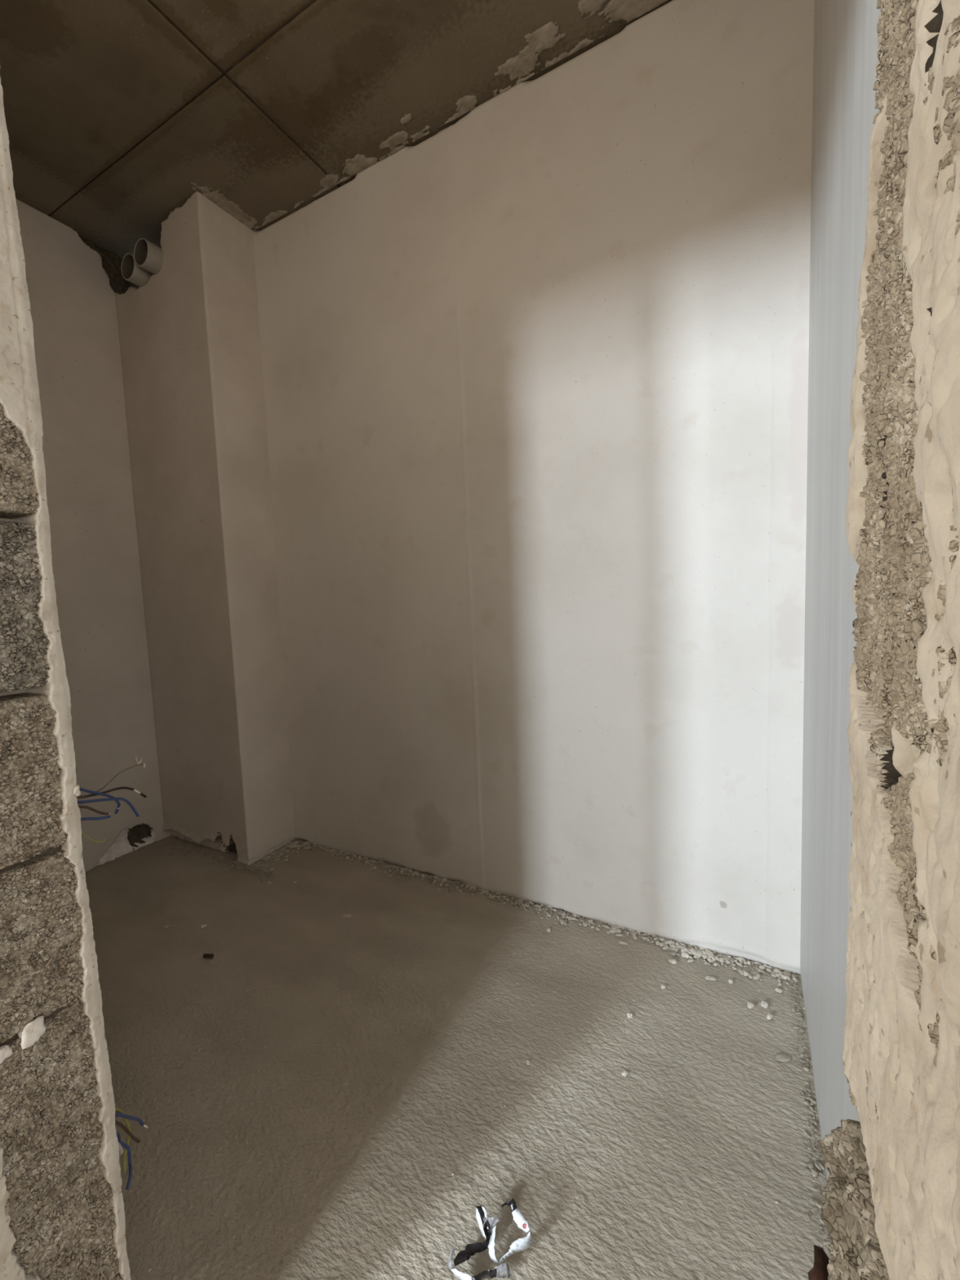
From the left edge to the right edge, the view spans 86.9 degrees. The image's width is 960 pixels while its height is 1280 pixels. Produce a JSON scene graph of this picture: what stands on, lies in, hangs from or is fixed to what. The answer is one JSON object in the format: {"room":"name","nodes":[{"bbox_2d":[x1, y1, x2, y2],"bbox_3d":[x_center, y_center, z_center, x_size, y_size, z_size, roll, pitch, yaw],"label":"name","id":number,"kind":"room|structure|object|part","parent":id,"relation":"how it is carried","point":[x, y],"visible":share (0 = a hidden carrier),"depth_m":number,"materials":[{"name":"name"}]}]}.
{"room":"unfinished room","nodes":[
{"label":"unfinished room","id":0,"kind":"room"},
{"bbox_2d":[16,199,171,871],"bbox_3d":[-2.002,-0.353,2.069,0.303,2.800,1.320,0,5,28],"label":"wall","id":1,"kind":"structure","parent":0,"point":[73,283],"depth_m":2.27,"materials":[{"name":"paint"}]},
{"bbox_2d":[115,194,286,865],"bbox_3d":[-1.305,-0.406,2.389,0.632,2.800,0.250,0,5,28],"label":"wall","id":2,"kind":"structure","parent":0,"point":[160,322],"depth_m":2.28,"materials":[{"name":"paint"}]},
{"bbox_2d":[120,253,153,286],"bbox_3d":[-1.481,-1.615,2.248,0.106,0.106,0.150,0,5,28],"label":"pipe","id":3,"kind":"object","parent":2,"relation":"attached to","point":[131,272],"visible":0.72,"depth_m":2.21,"materials":[{"name":"grey plastic"}]},
{"bbox_2d":[133,238,163,274],"bbox_3d":[-1.385,-1.632,2.191,0.108,0.108,0.155,0,5,28],"label":"pipe","id":4,"kind":"object","parent":2,"relation":"attached to","point":[148,256],"visible":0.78,"depth_m":2.14,"materials":[{"name":"grey plastic"}]},
{"bbox_2d":[193,191,297,863],"bbox_3d":[-1.019,-0.406,2.259,0.026,2.800,0.270,0,5,28],"label":"wall","id":5,"kind":"structure","parent":0,"point":[225,246],"depth_m":2.23,"materials":[{"name":"paint"}]},
{"bbox_2d":[0,0,672,258],"bbox_3d":[-1.090,-1.639,-0.998,4.500,0.204,6.120,0,5,28],"label":"ceiling","id":6,"kind":"structure","parent":0,"point":[117,113],"depth_m":1.62,"materials":[{"name":"concrete"}]},
{"bbox_3d":[-1.563,-1.732,1.474,1.235,0.013,0.914,0,5,28],"label":"concrete panel","id":7,"kind":"part","parent":6,"relation":"part of","materials":[{"name":"grey concrete"}]},
{"bbox_3d":[-1.212,-1.799,2.130,1.235,0.013,0.570,0,5,28],"label":"concrete panel","id":8,"kind":"part","parent":6,"relation":"part of","materials":[{"name":"grey concrete"}]},
{"bbox_3d":[-0.282,-1.725,0.789,1.659,0.011,0.914,0,5,28],"label":"concrete panel","id":9,"kind":"part","parent":6,"relation":"part of","materials":[{"name":"grey concrete"}]},
{"bbox_3d":[0.069,-1.792,1.446,1.659,0.011,0.570,0,5,28],"label":"concrete panel","id":10,"kind":"part","parent":6,"relation":"part of","materials":[{"name":"grey concrete"}]},
{"bbox_2d":[85,835,833,1279],"bbox_3d":[-0.566,1.116,1.544,2.800,0.152,1.460,0,5,28],"label":"floor","id":11,"kind":"structure","parent":0,"point":[702,1125],"depth_m":1.20,"materials":[{"name":"grey concrete"}]},
{"bbox_2d":[203,953,213,958],"bbox_3d":[-0.892,1.038,1.666,0.031,0.012,0.012,-2,5,5],"label":"stub","id":12,"kind":"object","parent":11,"relation":"on","point":[205,955],"visible":1,"depth_m":1.66,"materials":[{"name":"black"}]},
{"bbox_2d":[158,840,274,882],"bbox_3d":[-1.224,1.001,2.306,0.754,0.014,0.111,0,5,28],"label":"debris","id":13,"kind":"object","parent":11,"relation":"on","point":[251,868],"visible":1,"depth_m":2.30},
{"bbox_2d":[251,840,311,870],"bbox_3d":[-0.896,0.987,2.332,0.151,0.012,0.264,0,5,28],"label":"debris","id":14,"kind":"object","parent":11,"relation":"on","point":[266,858],"visible":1,"depth_m":2.33,"materials":[{"name":"paint"}]},
{"bbox_2d":[288,844,302,848],"bbox_3d":[-0.877,0.979,2.405,0.066,0.012,0.022,-2,5,4],"label":"crumb","id":15,"kind":"object","parent":11,"relation":"on","point":[291,846],"visible":1,"depth_m":2.40,"materials":[{"name":"grey concrete"}]},
{"bbox_2d":[342,914,351,917],"bbox_3d":[-0.487,1.012,1.861,0.033,0.004,0.019,-2,5,3],"label":"crumb","id":16,"kind":"object","parent":11,"relation":"on","point":[344,915],"visible":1,"depth_m":1.86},
{"bbox_2d":[93,853,804,1279],"bbox_3d":[-0.460,1.041,1.489,2.391,0.004,1.194,0,5,28],"label":"floor grit","id":17,"kind":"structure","parent":11,"relation":"on","point":[502,993],"depth_m":1.22,"materials":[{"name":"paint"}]},
{"bbox_2d":[447,1198,532,1279],"bbox_3d":[0.021,1.042,0.876,0.119,0.060,0.112,0,5,28],"label":"strip","id":18,"kind":"object","parent":11,"relation":"on","point":[503,1270],"visible":1,"depth_m":0.88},
{"bbox_2d":[291,840,797,994],"bbox_3d":[0.005,0.985,1.948,2.069,0.015,0.131,0,5,29],"label":"debris","id":19,"kind":"object","parent":11,"relation":"on","point":[614,929],"visible":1,"depth_m":1.81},
{"bbox_2d":[618,940,627,945],"bbox_3d":[0.469,0.991,1.660,0.029,0.008,0.011,0,5,20],"label":"crumb","id":20,"kind":"object","parent":11,"relation":"on","point":[620,941],"visible":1,"depth_m":1.66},
{"bbox_2d":[621,1071,627,1076],"bbox_3d":[0.344,1.033,1.208,0.015,0.011,0.009,0,5,28],"label":"crumb","id":21,"kind":"object","parent":11,"relation":"on","point":[624,1073],"visible":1,"depth_m":1.21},
{"bbox_2d":[626,1013,633,1017],"bbox_3d":[0.407,1.015,1.371,0.017,0.014,0.011,-2,5,3],"label":"crumb","id":22,"kind":"object","parent":11,"relation":"on","point":[629,1015],"visible":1,"depth_m":1.37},
{"bbox_2d":[668,958,677,964],"bbox_3d":[0.596,0.993,1.567,0.027,0.011,0.018,0,5,28],"label":"crumb","id":23,"kind":"object","parent":11,"relation":"on","point":[673,961],"visible":1,"depth_m":1.56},
{"bbox_2d":[651,937,755,975],"bbox_3d":[0.687,0.989,1.585,0.303,0.019,0.080,0,5,28],"label":"rubble","id":24,"kind":"object","parent":11,"relation":"on","point":[697,953],"visible":1,"depth_m":1.59,"materials":[{"name":"stone"}]},
{"bbox_2d":[705,976,716,981],"bbox_3d":[0.679,0.997,1.492,0.031,0.007,0.015,0,5,28],"label":"crumb","id":25,"kind":"object","parent":11,"relation":"on","point":[709,978],"visible":1,"depth_m":1.49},
{"bbox_2d":[746,1002,754,1008],"bbox_3d":[0.742,1.002,1.390,0.017,0.014,0.016,0,5,28],"label":"crumb","id":26,"kind":"object","parent":11,"relation":"on","point":[750,1005],"visible":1,"depth_m":1.39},
{"bbox_2d":[760,1000,768,1008],"bbox_3d":[0.781,1.000,1.390,0.022,0.015,0.015,-1,5,12],"label":"crumb","id":27,"kind":"object","parent":11,"relation":"on","point":[764,1004],"visible":1,"depth_m":1.39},
{"bbox_2d":[766,1013,773,1019],"bbox_3d":[0.773,1.004,1.353,0.019,0.012,0.012,-4,5,-19],"label":"crumb","id":28,"kind":"object","parent":11,"relation":"on","point":[769,1016],"visible":1,"depth_m":1.35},
{"bbox_2d":[774,987,782,992],"bbox_3d":[0.848,0.994,1.439,0.021,0.009,0.013,0,5,28],"label":"crumb","id":29,"kind":"object","parent":11,"relation":"on","point":[777,989],"visible":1,"depth_m":1.44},
{"bbox_2d":[775,1053,791,1062],"bbox_3d":[0.738,1.017,1.236,0.032,0.006,0.022,-2,5,0],"label":"flake","id":30,"kind":"object","parent":11,"relation":"on","point":[780,1056],"visible":1,"depth_m":1.23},
{"bbox_2d":[782,978,831,1249],"bbox_3d":[0.699,1.028,1.105,0.066,0.009,0.898,0,5,28],"label":"debris","id":31,"kind":"object","parent":11,"relation":"on","point":[819,1166],"visible":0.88,"depth_m":1.09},
{"bbox_2d":[0,0,959,1279],"bbox_3d":[-0.356,-0.277,0.392,4.500,2.800,0.208,0,5,28],"label":"wall","id":32,"kind":"structure","parent":0,"point":[891,1199],"depth_m":0.20,"materials":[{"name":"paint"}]},
{"bbox_2d":[81,832,106,842],"bbox_3d":[-0.559,0.271,0.721,0.017,0.094,0.156,-4,5,-19],"label":"wire","id":33,"kind":"object","parent":32,"relation":"attached to","point":[86,835],"visible":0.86,"depth_m":0.76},
{"bbox_2d":[78,805,111,814],"bbox_3d":[-0.555,0.240,0.715,0.014,0.071,0.144,-3,5,-13],"label":"wire","id":34,"kind":"object","parent":32,"relation":"attached to","point":[79,806],"visible":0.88,"depth_m":0.73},
{"bbox_2d":[80,815,111,820],"bbox_3d":[-0.554,0.247,0.709,0.011,0.060,0.129,-3,5,-9],"label":"wire","id":35,"kind":"object","parent":32,"relation":"attached to","point":[106,816],"visible":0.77,"depth_m":0.74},
{"bbox_2d":[79,787,120,813],"bbox_3d":[-0.588,0.244,0.763,0.012,0.132,0.248,-4,5,-20],"label":"wire","id":36,"kind":"object","parent":32,"relation":"attached to","point":[80,788],"visible":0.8,"depth_m":0.81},
{"bbox_2d":[77,797,139,817],"bbox_3d":[-0.580,0.261,0.782,0.017,0.133,0.269,-3,5,-15],"label":"wire","id":37,"kind":"object","parent":32,"relation":"attached to","point":[125,800],"visible":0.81,"depth_m":0.80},
{"bbox_2d":[76,755,145,798],"bbox_3d":[-0.639,0.234,0.855,0.035,0.088,0.474,-4,5,-21],"label":"wire","id":38,"kind":"object","parent":32,"relation":"attached to","point":[135,756],"visible":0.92,"depth_m":0.99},
{"bbox_2d":[76,786,146,799],"bbox_3d":[-0.599,0.246,0.796,0.022,0.122,0.312,-3,5,-15],"label":"wire","id":39,"kind":"object","parent":32,"relation":"attached to","point":[118,788],"visible":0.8,"depth_m":0.88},
{"bbox_2d":[118,1142,124,1155],"bbox_3d":[-0.499,0.681,0.683,0.010,0.077,0.052,-3,5,-13],"label":"wire","id":40,"kind":"object","parent":32,"relation":"attached to","point":[121,1149],"visible":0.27,"depth_m":0.71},
{"bbox_2d":[115,1107,130,1172],"bbox_3d":[-0.521,0.714,0.727,0.014,0.239,0.157,-5,5,-30],"label":"wire","id":41,"kind":"object","parent":32,"relation":"attached to","point":[118,1110],"visible":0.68,"depth_m":0.79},
{"bbox_2d":[116,1130,132,1189],"bbox_3d":[-0.509,0.712,0.712,0.013,0.181,0.112,-5,5,-27],"label":"wire","id":42,"kind":"object","parent":32,"relation":"attached to","point":[123,1144],"visible":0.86,"depth_m":0.75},
{"bbox_2d":[115,1120,140,1142],"bbox_3d":[-0.524,0.715,0.736,0.010,0.208,0.171,-4,5,-25],"label":"wire","id":43,"kind":"object","parent":32,"relation":"attached to","point":[128,1132],"visible":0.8,"depth_m":0.78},
{"bbox_2d":[115,1111,148,1128],"bbox_3d":[-0.523,0.711,0.749,0.007,0.222,0.197,-4,5,-23],"label":"wire","id":44,"kind":"object","parent":32,"relation":"attached to","point":[139,1120],"visible":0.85,"depth_m":0.77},
{"bbox_2d":[253,0,814,974],"bbox_3d":[-0.001,-0.418,1.936,2.155,2.800,0.155,0,5,28],"label":"wall","id":45,"kind":"structure","parent":0,"point":[535,374],"depth_m":1.68,"materials":[{"name":"paint"}]},
{"bbox_2d":[800,0,880,1180],"bbox_3d":[0.632,-0.343,0.739,0.151,2.800,1.418,0,5,28],"label":"wall","id":46,"kind":"structure","parent":0,"point":[845,56],"depth_m":0.95,"materials":[{"name":"paint"}]}
]}

